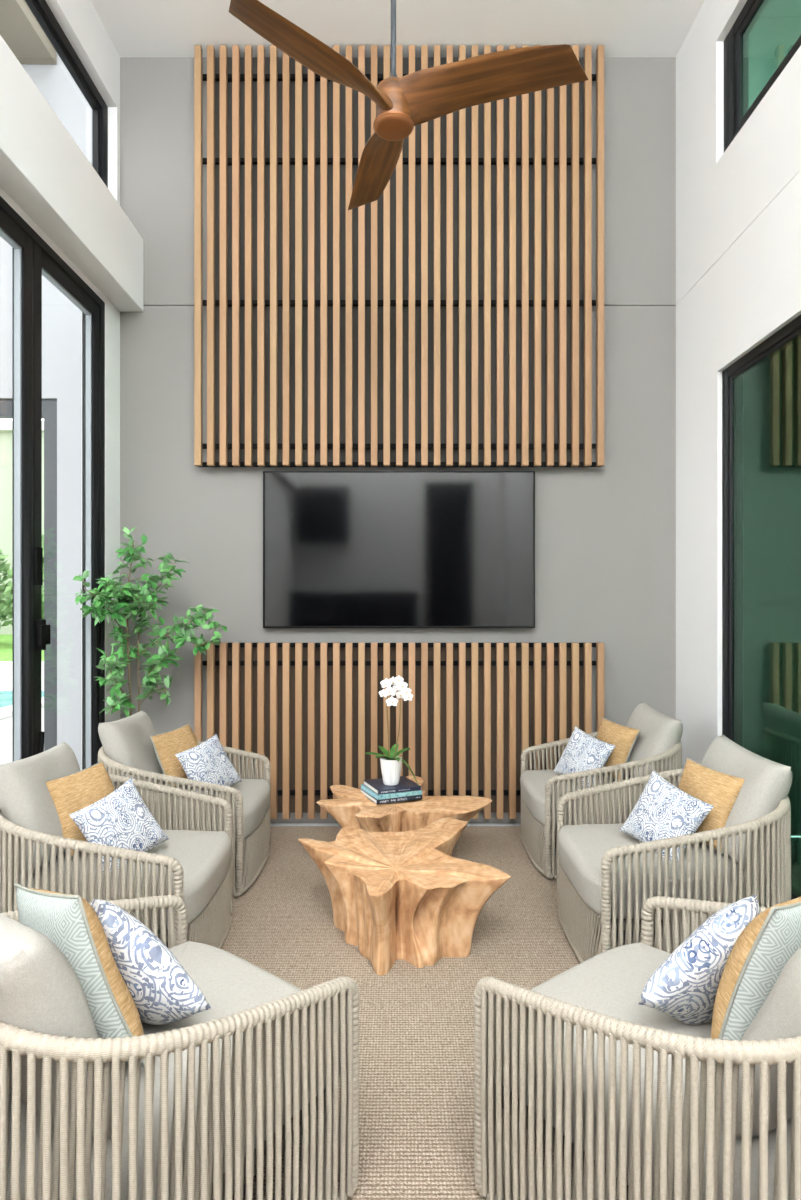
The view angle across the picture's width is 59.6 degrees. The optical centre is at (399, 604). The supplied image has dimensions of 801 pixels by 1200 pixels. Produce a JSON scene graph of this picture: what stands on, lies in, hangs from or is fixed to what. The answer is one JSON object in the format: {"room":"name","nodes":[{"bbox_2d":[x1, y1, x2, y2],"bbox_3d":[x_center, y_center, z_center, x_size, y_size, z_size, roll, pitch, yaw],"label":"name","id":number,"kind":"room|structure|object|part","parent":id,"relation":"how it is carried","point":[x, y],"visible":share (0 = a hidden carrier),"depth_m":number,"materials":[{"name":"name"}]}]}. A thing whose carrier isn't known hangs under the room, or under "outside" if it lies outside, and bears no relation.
{"room":"living room","nodes":[
{"label":"living room","id":0,"kind":"room"},
{"bbox_2d":[0,53,91,765],"bbox_3d":[-8.080,-2.120,7.150,11.840,7.460,0.300,0,0,0],"label":"wall","id":1,"kind":"structure","parent":0,"point":[61,319],"depth_m":7.00,"materials":[{"name":"white paint"}]},
{"bbox_2d":[0,0,56,63],"bbox_3d":[-6.215,-5.500,6.345,5.570,0.200,1.290,0,0,0],"label":"ceiling","id":2,"kind":"structure","parent":1,"relation":"attached to","point":[20,29],"depth_m":6.65,"materials":[{"name":"beige paint"}]},
{"bbox_2d":[0,400,56,750],"bbox_3d":[-5.015,-0.227,7.080,3.150,3.654,0.120,0,0,0],"label":"door","id":3,"kind":"structure","parent":1,"relation":"in","point":[49,408],"depth_m":7.02,"materials":[{"name":"grey metal"}]},
{"bbox_2d":[0,0,119,721],"bbox_3d":[-2.080,-1.175,0.900,0.160,5.470,8.200,0,0,0],"label":"wall","id":4,"kind":"structure","parent":0,"point":[79,20],"depth_m":4.80,"materials":[{"name":"white paint"}]},
{"bbox_2d":[0,196,104,769],"bbox_3d":[-2.045,-0.250,2.975,0.170,3.605,3.550,0,0,0],"label":"door","id":5,"kind":"structure","parent":4,"relation":"in","point":[32,257],"depth_m":3.84,"materials":[{"name":"black metal"}]},
{"bbox_3d":[-2.043,-0.236,3.394,0.063,3.533,0.884,0,0,0],"label":"panel","id":6,"kind":"part","parent":5,"relation":"part of","materials":[{"name":"clear glass"}]},
{"bbox_3d":[-2.002,-0.215,3.873,0.020,0.210,0.063,0,0,0],"label":"lock plate","id":7,"kind":"part","parent":5,"relation":"part of","materials":[{"name":"black metal"}]},
{"bbox_3d":[-1.986,0.165,3.880,0.052,0.170,0.100,0,0,0],"label":"handle","id":8,"kind":"part","parent":5,"relation":"part of","materials":[{"name":"black metal"}]},
{"bbox_3d":[-2.043,-0.236,4.264,0.063,3.533,0.848,0,0,0],"label":"panel","id":9,"kind":"part","parent":5,"relation":"part of","materials":[{"name":"clear glass"}]},
{"bbox_2d":[25,0,107,187],"bbox_3d":[-2.098,-3.135,2.975,0.065,0.775,3.950,0,0,0],"label":"window","id":10,"kind":"structure","parent":4,"relation":"in","point":[40,9],"depth_m":4.61,"materials":[{"name":"black metal"}]},
{"bbox_2d":[0,35,143,311],"bbox_3d":[-1.915,-2.353,0.900,0.170,0.521,8.200,0,0,0],"label":"beam","id":11,"kind":"structure","parent":4,"relation":"attached to","point":[43,169],"depth_m":3.84,"materials":[{"name":"white paint"}]},
{"bbox_2d":[270,823,520,825],"bbox_3d":[-0.015,1.615,0.925,4.270,0.110,8.550,0,0,0],"label":"floor","id":12,"kind":"structure","parent":0,"point":[272,824],"depth_m":4.97,"materials":[{"name":"tile"}]},
{"bbox_2d":[187,826,600,1199],"bbox_3d":[-0.005,1.555,1.355,3.850,0.010,7.110,0,0,0],"label":"area rug","id":13,"kind":"object","parent":12,"relation":"on","point":[416,1029],"visible":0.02,"depth_m":2.87,"materials":[{"name":"beige carpet"}]},
{"bbox_2d":[0,742,232,948],"bbox_3d":[-1.248,1.095,3.080,0.911,0.909,0.898,0,0,0],"label":"armchair","id":14,"kind":"object","parent":13,"relation":"on","point":[195,867],"visible":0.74,"depth_m":2.82,"materials":[{"name":"fabric"}]},
{"bbox_2d":[0,742,80,878],"bbox_3d":[-1.545,0.870,3.080,0.185,0.470,0.620,-22,-2,0],"label":"cushion","id":15,"kind":"object","parent":14,"relation":"on","point":[26,801],"depth_m":2.87,"materials":[{"name":"fabric"}]},
{"bbox_2d":[46,761,114,856],"bbox_3d":[-1.390,0.895,3.100,0.172,0.335,0.357,0,0,21],"label":"pillow","id":16,"kind":"object","parent":14,"relation":"on","point":[71,793],"visible":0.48,"depth_m":3.03,"materials":[{"name":"orange fabric"}]},
{"bbox_3d":[-1.265,0.921,3.080,0.871,0.259,0.890,0,0,0],"label":"arm rail","id":17,"kind":"part","parent":14,"relation":"part of","materials":[{"name":"wicker"}]},
{"bbox_2d":[69,778,168,872],"bbox_3d":[-1.182,0.947,2.968,0.169,0.365,0.382,0,0,30],"label":"paisley pillow","id":18,"kind":"object","parent":14,"relation":"on","point":[120,819],"visible":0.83,"depth_m":2.94,"materials":[{"name":"white fabric"}]},
{"bbox_2d":[13,830,230,930],"bbox_3d":[-1.220,1.178,3.080,0.855,0.196,0.786,0,0,0],"label":"seat cushion","id":19,"kind":"object","parent":14,"relation":"on","point":[204,856],"depth_m":2.96,"materials":[{"name":"fabric"}]},
{"bbox_3d":[-0.856,1.300,2.684,0.051,0.495,0.039,0,0,0],"label":"post","id":20,"kind":"part","parent":14,"relation":"part of","materials":[{"name":"fabric"}]},
{"bbox_3d":[-0.829,1.528,3.080,0.061,0.024,0.757,0,0,0],"label":"rail","id":21,"kind":"part","parent":14,"relation":"part of","materials":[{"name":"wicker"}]},
{"bbox_3d":[-0.856,1.300,3.476,0.051,0.495,0.039,0,0,0],"label":"post","id":22,"kind":"part","parent":14,"relation":"part of","materials":[{"name":"fabric"}]},
{"bbox_2d":[73,527,226,716],"bbox_3d":[-1.558,0.517,4.547,0.814,2.066,0.715,0,0,0],"label":"potted tree","id":23,"kind":"object","parent":13,"relation":"on","point":[125,594],"visible":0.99,"depth_m":4.58,"materials":[{"name":"green plant"}]},
{"bbox_2d":[0,895,359,1199],"bbox_3d":[-0.685,1.095,1.789,0.898,0.909,0.911,0,0,40],"label":"armchair","id":24,"kind":"object","parent":13,"relation":"on","point":[221,1091],"visible":0.8,"depth_m":1.46,"materials":[{"name":"fabric"}]},
{"bbox_2d":[0,913,111,1139],"bbox_3d":[-0.875,0.870,1.561,0.620,0.470,0.185,-2,20,41],"label":"cushion","id":25,"kind":"object","parent":24,"relation":"on","point":[42,996],"depth_m":1.35,"materials":[{"name":"fabric"}]},
{"bbox_2d":[14,883,144,1068],"bbox_3d":[-0.785,0.885,1.700,0.502,0.489,0.197,0,0,44],"label":"pillow","id":26,"kind":"object","parent":24,"relation":"on","point":[69,921],"visible":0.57,"depth_m":1.56,"materials":[{"name":"fabric"}]},
{"bbox_2d":[91,899,211,1024],"bbox_3d":[-0.695,0.927,1.802,0.244,0.467,0.504,0,0,-43],"label":"paisley pillow","id":27,"kind":"object","parent":24,"relation":"on","point":[161,989],"visible":0.59,"depth_m":1.68,"materials":[{"name":"white fabric"}]},
{"bbox_3d":[-0.696,0.921,1.776,0.890,0.259,0.871,0,0,40],"label":"arm rail","id":28,"kind":"part","parent":24,"relation":"part of","materials":[{"name":"fabric"}]},
{"bbox_3d":[-0.738,1.300,2.344,0.039,0.495,0.051,0,0,40],"label":"post","id":29,"kind":"part","parent":24,"relation":"part of","materials":[{"name":"fabric"}]},
{"bbox_3d":[-0.130,1.300,1.837,0.039,0.495,0.051,0,0,40],"label":"post","id":30,"kind":"part","parent":24,"relation":"part of","materials":[{"name":"wicker"}]},
{"bbox_2d":[98,710,270,897],"bbox_3d":[-1.248,1.095,4.100,0.911,0.909,0.898,0,0,0],"label":"armchair","id":31,"kind":"object","parent":13,"relation":"on","point":[127,749],"visible":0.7,"depth_m":3.85,"materials":[{"name":"beige"}]},
{"bbox_2d":[98,710,161,785],"bbox_3d":[-1.545,0.870,4.100,0.185,0.470,0.620,-22,-2,0],"label":"cushion","id":32,"kind":"object","parent":31,"relation":"on","point":[127,741],"depth_m":3.91,"materials":[{"name":"fabric"}]},
{"bbox_2d":[150,723,198,787],"bbox_3d":[-1.300,0.895,4.140,0.172,0.335,0.357,0,0,21],"label":"pillow","id":33,"kind":"object","parent":31,"relation":"on","point":[166,745],"visible":0.65,"depth_m":4.04,"materials":[{"name":"fabric"}]},
{"bbox_3d":[-1.265,0.921,4.100,0.871,0.259,0.890,0,0,0],"label":"arm rail","id":34,"kind":"part","parent":31,"relation":"part of","materials":[{"name":"wicker"}]},
{"bbox_2d":[175,734,241,794],"bbox_3d":[-1.095,0.942,4.026,0.170,0.351,0.365,0,0,30],"label":"paisley pillow","id":35,"kind":"object","parent":31,"relation":"on","point":[207,761],"visible":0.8,"depth_m":3.99,"materials":[{"name":"fabric"}]},
{"bbox_2d":[163,779,270,841],"bbox_3d":[-1.220,1.178,4.100,0.855,0.196,0.786,0,0,0],"label":"seat cushion","id":36,"kind":"object","parent":31,"relation":"on","point":[251,816],"depth_m":3.97,"materials":[{"name":"fabric"}]},
{"bbox_3d":[-0.856,1.300,3.704,0.051,0.495,0.039,0,0,0],"label":"post","id":37,"kind":"part","parent":31,"relation":"part of","materials":[{"name":"wicker"}]},
{"bbox_3d":[-0.829,1.528,4.100,0.061,0.024,0.757,0,0,0],"label":"rail","id":38,"kind":"part","parent":31,"relation":"part of","materials":[{"name":"fabric"}]},
{"bbox_3d":[-0.856,1.300,4.496,0.051,0.495,0.039,0,0,0],"label":"post","id":39,"kind":"part","parent":31,"relation":"part of","materials":[{"name":"wicker"}]},
{"bbox_2d":[316,775,491,855],"bbox_3d":[-0.028,1.363,4.308,0.890,0.374,0.962,0,0,-38],"label":"coffee table","id":40,"kind":"object","parent":13,"relation":"on","point":[351,806],"visible":0.59,"depth_m":4.14,"materials":[{"name":"brown wood"}]},
{"bbox_2d":[361,789,421,803],"bbox_3d":[-0.058,1.175,4.357,0.300,0.026,0.292,0,0,-23],"label":"book","id":41,"kind":"object","parent":40,"relation":"on","point":[415,797],"visible":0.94,"depth_m":4.23,"materials":[{"name":"paper"}]},
{"bbox_2d":[360,784,421,799],"bbox_3d":[-0.057,1.148,4.358,0.295,0.026,0.286,0,0,-24],"label":"book","id":42,"kind":"object","parent":41,"relation":"on","point":[363,787],"visible":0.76,"depth_m":4.24,"materials":[{"name":"blue paper"}]},
{"bbox_2d":[363,776,420,794],"bbox_3d":[-0.053,1.122,4.361,0.280,0.026,0.272,0,0,-22],"label":"book","id":43,"kind":"object","parent":42,"relation":"on","point":[405,784],"visible":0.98,"depth_m":4.28,"materials":[{"name":"paper"}]},
{"bbox_2d":[365,675,417,785],"bbox_3d":[-0.048,0.780,4.333,0.231,0.693,0.245,0,0,-43],"label":"potted orchid","id":44,"kind":"object","parent":43,"relation":"on","point":[391,763],"visible":1,"depth_m":4.30,"materials":[{"name":"white plant"}]},
{"bbox_3d":[-0.104,0.543,4.311,0.065,0.051,0.008,0,0,34],"label":"flower","id":45,"kind":"part","parent":44,"relation":"part of","materials":[{"name":"white plant"}]},
{"bbox_3d":[-0.085,0.479,4.303,0.075,0.059,0.010,0,0,17],"label":"flower","id":46,"kind":"part","parent":44,"relation":"part of","materials":[{"name":"white plant"}]},
{"bbox_3d":[-0.065,0.723,4.326,0.026,0.480,0.053,0,0,-17],"label":"stem","id":47,"kind":"part","parent":44,"relation":"part of","materials":[{"name":"brown"}]},
{"bbox_3d":[-0.061,0.526,4.282,0.075,0.059,0.009,0,0,6],"label":"flower","id":48,"kind":"part","parent":44,"relation":"part of","materials":[{"name":"white plant"}]},
{"bbox_3d":[-0.055,1.028,4.340,0.136,0.160,0.136,0,0,0],"label":"pot","id":49,"kind":"part","parent":44,"relation":"part of","materials":[{"name":"white ceramic"}]},
{"bbox_3d":[-0.050,0.588,4.286,0.077,0.059,0.015,0,0,-6],"label":"flower","id":50,"kind":"part","parent":44,"relation":"part of","materials":[{"name":"white plant"}]},
{"bbox_3d":[-0.044,0.470,4.332,0.071,0.056,0.011,0,0,-11],"label":"flower","id":51,"kind":"part","parent":44,"relation":"part of","materials":[{"name":"white plant"}]},
{"bbox_3d":[-0.005,0.714,4.348,0.071,0.500,0.035,0,0,27],"label":"stem","id":52,"kind":"part","parent":44,"relation":"part of","materials":[{"name":"brown"}]},
{"bbox_3d":[-0.006,0.458,4.332,0.062,0.048,0.013,0,0,11],"label":"flower","id":53,"kind":"part","parent":44,"relation":"part of","materials":[{"name":"white plant"}]},
{"bbox_3d":[0.006,0.549,4.313,0.071,0.056,0.010,0,0,6],"label":"flower","id":54,"kind":"part","parent":44,"relation":"part of","materials":[{"name":"white plant"}]},
{"bbox_3d":[0.012,0.491,4.293,0.075,0.059,0.010,0,0,-11],"label":"flower","id":55,"kind":"part","parent":44,"relation":"part of","materials":[{"name":"white plant"}]},
{"bbox_3d":[0.035,0.528,4.303,0.077,0.061,0.010,0,0,-29],"label":"flower","id":56,"kind":"part","parent":44,"relation":"part of","materials":[{"name":"white plant"}]},
{"bbox_3d":[0.047,0.559,4.294,0.071,0.055,0.013,0,0,-23],"label":"flower","id":57,"kind":"part","parent":44,"relation":"part of","materials":[{"name":"white plant"}]},
{"bbox_2d":[298,817,510,974],"bbox_3d":[0.026,1.362,3.370,0.935,0.376,0.921,0,0,-17],"label":"coffee table","id":58,"kind":"object","parent":13,"relation":"on","point":[394,896],"visible":1,"depth_m":3.08,"materials":[{"name":"brown wood"}]},
{"bbox_2d":[520,702,682,879],"bbox_3d":[1.233,1.095,4.340,0.911,0.909,0.898,0,0,0],"label":"armchair","id":59,"kind":"object","parent":13,"relation":"on","point":[657,747],"visible":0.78,"depth_m":4.05,"materials":[{"name":"fabric"}]},
{"bbox_3d":[0.841,1.300,4.736,0.051,0.495,0.039,0,0,0],"label":"post","id":60,"kind":"part","parent":59,"relation":"part of","materials":[{"name":"wicker"}]},
{"bbox_3d":[0.814,1.528,4.340,0.061,0.024,0.757,0,0,0],"label":"rail","id":61,"kind":"part","parent":59,"relation":"part of","materials":[{"name":"fabric"}]},
{"bbox_3d":[0.841,1.300,3.944,0.051,0.495,0.039,0,0,0],"label":"post","id":62,"kind":"part","parent":59,"relation":"part of","materials":[{"name":"wicker"}]},
{"bbox_2d":[520,770,643,827],"bbox_3d":[1.206,1.178,4.340,0.855,0.196,0.786,0,0,0],"label":"seat cushion","id":63,"kind":"object","parent":59,"relation":"on","point":[538,804],"depth_m":4.14,"materials":[{"name":"fabric"}]},
{"bbox_2d":[553,726,614,787],"bbox_3d":[1.118,0.938,4.279,0.165,0.350,0.377,0,0,-34],"label":"paisley pillow","id":64,"kind":"object","parent":59,"relation":"on","point":[583,751],"visible":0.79,"depth_m":4.24,"materials":[{"name":"white fabric"}]},
{"bbox_3d":[1.250,0.921,4.340,0.871,0.259,0.890,0,0,0],"label":"arm rail","id":65,"kind":"part","parent":59,"relation":"part of","materials":[{"name":"wicker"}]},
{"bbox_2d":[596,717,640,780],"bbox_3d":[1.318,0.895,4.360,0.177,0.339,0.351,0,0,-19],"label":"pillow","id":66,"kind":"object","parent":59,"relation":"on","point":[623,737],"visible":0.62,"depth_m":4.25,"materials":[{"name":"orange fabric"}]},
{"bbox_2d":[626,702,682,788],"bbox_3d":[1.530,0.870,4.340,0.185,0.470,0.620,22,2,0],"label":"cushion","id":67,"kind":"object","parent":59,"relation":"on","point":[659,733],"depth_m":4.15,"materials":[{"name":"fabric"}]},
{"bbox_2d":[473,896,800,1199],"bbox_3d":[0.771,1.095,1.781,0.898,0.909,0.911,0,0,-39],"label":"armchair","id":68,"kind":"object","parent":13,"relation":"on","point":[624,1094],"visible":0.88,"depth_m":1.52,"materials":[{"name":"fabric"}]},
{"bbox_3d":[0.217,1.300,1.836,0.039,0.495,0.051,0,0,-39],"label":"post","id":69,"kind":"part","parent":68,"relation":"part of","materials":[{"name":"wicker"}]},
{"bbox_3d":[0.798,1.528,1.748,0.880,0.030,0.810,0,0,-39],"label":"rail","id":70,"kind":"part","parent":68,"relation":"part of","materials":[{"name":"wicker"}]},
{"bbox_3d":[0.782,0.921,1.768,0.890,0.259,0.871,0,0,-39],"label":"arm rail","id":71,"kind":"part","parent":68,"relation":"part of","materials":[{"name":"wicker"}]},
{"bbox_3d":[0.831,1.300,2.335,0.039,0.495,0.051,0,0,-39],"label":"post","id":72,"kind":"part","parent":68,"relation":"part of","materials":[{"name":"fabric"}]},
{"bbox_2d":[639,895,761,1024],"bbox_3d":[0.825,0.932,1.817,0.233,0.476,0.511,0,0,41],"label":"paisley pillow","id":73,"kind":"object","parent":68,"relation":"on","point":[684,987],"visible":0.63,"depth_m":1.70,"materials":[{"name":"white fabric"}]},
{"bbox_2d":[711,896,800,1072],"bbox_3d":[0.925,0.895,1.700,0.478,0.463,0.196,0,0,-38],"label":"pillow","id":74,"kind":"object","parent":68,"relation":"on","point":[760,953],"visible":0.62,"depth_m":1.58,"materials":[{"name":"fabric"}]},
{"bbox_2d":[721,947,800,1139],"bbox_3d":[0.959,0.870,1.551,0.620,0.470,0.185,-2,23,-38],"label":"cushion","id":75,"kind":"object","parent":68,"relation":"on","point":[779,1016],"depth_m":1.38,"materials":[{"name":"fabric"}]},
{"bbox_2d":[557,734,791,962],"bbox_3d":[1.218,1.095,3.180,0.911,0.909,0.898,0,0,0],"label":"armchair","id":76,"kind":"object","parent":13,"relation":"on","point":[606,876],"visible":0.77,"depth_m":2.85,"materials":[{"name":"fabric"}]},
{"bbox_3d":[0.826,1.300,3.576,0.051,0.495,0.039,0,0,0],"label":"post","id":77,"kind":"part","parent":76,"relation":"part of","materials":[{"name":"fabric"}]},
{"bbox_3d":[0.798,1.528,3.180,0.061,0.024,0.757,0,0,0],"label":"rail","id":78,"kind":"part","parent":76,"relation":"part of","materials":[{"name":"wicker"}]},
{"bbox_3d":[0.826,1.300,2.784,0.051,0.495,0.039,0,0,0],"label":"post","id":79,"kind":"part","parent":76,"relation":"part of","materials":[{"name":"fabric"}]},
{"bbox_2d":[558,824,770,919],"bbox_3d":[1.190,1.178,3.180,0.855,0.196,0.786,0,0,0],"label":"seat cushion","id":80,"kind":"object","parent":76,"relation":"on","point":[582,848],"depth_m":2.94,"materials":[{"name":"fabric"}]},
{"bbox_2d":[620,770,713,860],"bbox_3d":[1.165,0.943,3.097,0.166,0.364,0.394,0,0,-35],"label":"paisley pillow","id":81,"kind":"object","parent":76,"relation":"on","point":[662,810],"visible":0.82,"depth_m":3.06,"materials":[{"name":"white fabric"}]},
{"bbox_3d":[1.235,0.921,3.180,0.871,0.259,0.890,0,0,0],"label":"arm rail","id":82,"kind":"part","parent":76,"relation":"part of","materials":[{"name":"wicker"}]},
{"bbox_2d":[678,758,744,853],"bbox_3d":[1.368,0.895,3.160,0.177,0.339,0.351,0,0,-19],"label":"pillow","id":83,"kind":"object","parent":76,"relation":"on","point":[721,790],"visible":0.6,"depth_m":3.07,"materials":[{"name":"fabric"}]},
{"bbox_2d":[701,734,791,869],"bbox_3d":[1.515,0.870,3.180,0.185,0.470,0.620,22,2,0],"label":"cushion","id":84,"kind":"object","parent":76,"relation":"on","point":[766,786],"depth_m":2.96,"materials":[{"name":"fabric"}]},
{"bbox_2d":[120,58,675,822],"bbox_3d":[-0.015,-1.175,5.100,4.270,5.470,0.200,0,0,0],"label":"wall","id":85,"kind":"structure","parent":0,"point":[605,536],"depth_m":5.00,"materials":[{"name":"grey paint"}]},
{"bbox_2d":[194,45,603,466],"bbox_3d":[-0.005,-2.438,4.938,2.858,2.928,0.120,0,0,0],"label":"wall panel","id":86,"kind":"object","parent":85,"relation":"attached to","point":[442,319],"visible":0.87,"depth_m":4.88,"materials":[{"name":"brown wood"}]},
{"bbox_3d":[-0.003,-0.990,4.936,2.835,0.032,0.024,0,0,0],"label":"rail","id":87,"kind":"part","parent":86,"relation":"part of","materials":[{"name":"black wood"}]},
{"bbox_3d":[-0.003,-1.120,4.936,2.835,0.032,0.024,0,0,0],"label":"rail","id":88,"kind":"part","parent":86,"relation":"part of","materials":[{"name":"black wood"}]},
{"bbox_3d":[-0.003,-2.130,4.936,2.835,0.032,0.024,0,0,0],"label":"rail","id":89,"kind":"part","parent":86,"relation":"part of","materials":[{"name":"black"}]},
{"bbox_3d":[-0.003,-3.130,4.936,2.835,0.032,0.024,0,0,0],"label":"rail","id":90,"kind":"part","parent":86,"relation":"part of","materials":[{"name":"black"}]},
{"bbox_3d":[-0.003,-3.720,4.936,2.835,0.032,0.024,0,0,0],"label":"rail","id":91,"kind":"part","parent":86,"relation":"part of","materials":[{"name":"black"}]},
{"bbox_2d":[194,643,603,818],"bbox_3d":[-0.005,0.878,4.938,2.858,1.227,0.120,0,0,0],"label":"wall panel","id":92,"kind":"object","parent":85,"relation":"attached to","point":[315,711],"visible":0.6,"depth_m":4.88,"materials":[{"name":"brown wood"}]},
{"bbox_3d":[-0.003,1.324,4.936,2.835,0.032,0.024,0,0,0],"label":"rail","id":93,"kind":"part","parent":92,"relation":"part of","materials":[{"name":"black"}]},
{"bbox_3d":[-0.003,0.410,4.936,2.835,0.032,0.024,0,0,0],"label":"rail","id":94,"kind":"part","parent":92,"relation":"part of","materials":[{"name":"black wood"}]},
{"bbox_3d":[-0.003,0.282,4.936,2.835,0.032,0.024,0,0,0],"label":"rail","id":95,"kind":"part","parent":92,"relation":"part of","materials":[{"name":"black wood"}]},
{"bbox_2d":[263,471,534,627],"bbox_3d":[-0.007,-0.390,4.963,1.916,1.106,0.072,0,0,0],"label":"television","id":96,"kind":"object","parent":85,"relation":"attached to","point":[342,549],"visible":1,"depth_m":4.93,"materials":[{"name":"black glass"}]},
{"bbox_2d":[91,0,704,57],"bbox_3d":[-0.015,-3.985,0.925,4.570,0.150,8.550,0,0,0],"label":"ceiling","id":97,"kind":"structure","parent":0,"point":[135,28],"depth_m":4.71,"materials":[{"name":"paint"}]},
{"bbox_2d":[229,0,588,209],"bbox_3d":[0.073,-3.039,3.289,1.482,1.742,1.462,0,0,0],"label":"ceiling fan","id":98,"kind":"object","parent":97,"relation":"hanging from","point":[408,101],"visible":1,"depth_m":3.06,"materials":[{"name":"brown wood"}]},
{"bbox_3d":[-0.358,-2.278,2.921,0.860,0.172,0.209,0,0,-43],"label":"blade","id":99,"kind":"part","parent":98,"relation":"part of","materials":[{"name":"brown wood"}]},
{"bbox_3d":[-0.109,-2.278,3.623,0.209,0.172,0.860,0,0,-13],"label":"blade","id":100,"kind":"part","parent":98,"relation":"part of","materials":[{"name":"brown wood"}]},
{"bbox_3d":[0.376,-2.278,3.055,0.860,0.172,0.209,0,0,17],"label":"blade","id":101,"kind":"part","parent":98,"relation":"part of","materials":[{"name":"brown wood"}]},
{"bbox_2d":[676,0,800,768],"bbox_3d":[2.050,-1.175,0.900,0.160,5.470,8.200,0,0,0],"label":"wall","id":102,"kind":"structure","parent":0,"point":[738,208],"depth_m":4.41,"materials":[{"name":"white paint"}]},
{"bbox_2d":[722,315,800,899],"bbox_3d":[2.044,0.050,2.471,0.092,3.005,3.743,0,0,0],"label":"window frame","id":103,"kind":"structure","parent":102,"relation":"in","point":[732,376],"depth_m":4.27,"materials":[{"name":"black metal"}]},
{"bbox_2d":[724,0,800,151],"bbox_3d":[2.058,-3.130,2.480,0.085,0.765,3.760,0,0,0],"label":"window","id":104,"kind":"structure","parent":102,"relation":"in","point":[736,43],"depth_m":4.16,"materials":[{"name":"black metal"}]},
{"bbox_2d":[743,0,800,892],"bbox_3d":[3.868,-1.195,2.450,3.465,5.710,4.700,0,0,0],"label":"window glass","id":105,"kind":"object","parent":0,"point":[772,390],"depth_m":4.70,"materials":[{"name":"green glass"}]},
{"label":"outside","id":106,"kind":"structure","parent":0,"visible":0},
{"bbox_2d":[0,661,43,687],"bbox_3d":[-31.080,1.677,16.500,57.840,0.145,7.000,0,0,0],"label":"pool deck","id":107,"kind":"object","parent":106,"point":[5,666],"depth_m":16.17,"materials":[{"name":"white concrete"}]},
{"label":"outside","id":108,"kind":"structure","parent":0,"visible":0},
{"bbox_2d":[0,707,81,769],"bbox_3d":[-21.080,1.680,2.500,37.840,0.140,21.000,0,0,0],"label":"floor","id":109,"kind":"structure","parent":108,"point":[5,724],"depth_m":8.38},
{"bbox_2d":[0,688,43,719],"bbox_3d":[-13.500,1.575,10.175,15.820,0.069,5.550,0,0,0],"label":"swimming pool","id":110,"kind":"object","parent":109,"relation":"on","point":[5,693],"visible":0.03,"depth_m":11.16,"materials":[{"name":"liquid"}]},
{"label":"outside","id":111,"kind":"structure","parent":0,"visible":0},
{"bbox_2d":[0,634,43,660],"bbox_3d":[-41.080,1.675,40.000,77.840,0.150,40.000,0,0,0],"label":"lawn","id":112,"kind":"structure","parent":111,"point":[5,639],"depth_m":25.75,"materials":[{"name":"green plant"}]},
{"bbox_2d":[0,549,11,626],"bbox_3d":[-17.519,-0.773,28.003,3.921,4.755,3.936,0,0,0],"label":"tree","id":113,"kind":"object","parent":112,"relation":"on","point":[4,567],"visible":0.61,"depth_m":28.34,"materials":[{"name":"green plant"}]},
{"bbox_2d":[0,421,43,633],"bbox_3d":[-20.000,-4.150,42.000,28.800,11.500,8.800,0,0,0],"label":"house","id":114,"kind":"structure","parent":112,"relation":"on","point":[5,426],"depth_m":38.00,"materials":[{"name":"white paint"}]},
{"bbox_2d":[2,534,43,624],"bbox_3d":[-13.283,-0.567,26.979,3.546,4.342,3.537,0,0,0],"label":"tree","id":115,"kind":"object","parent":112,"relation":"on","point":[7,609],"visible":0.05,"depth_m":26.05,"materials":[{"name":"green plant"}]}
]}

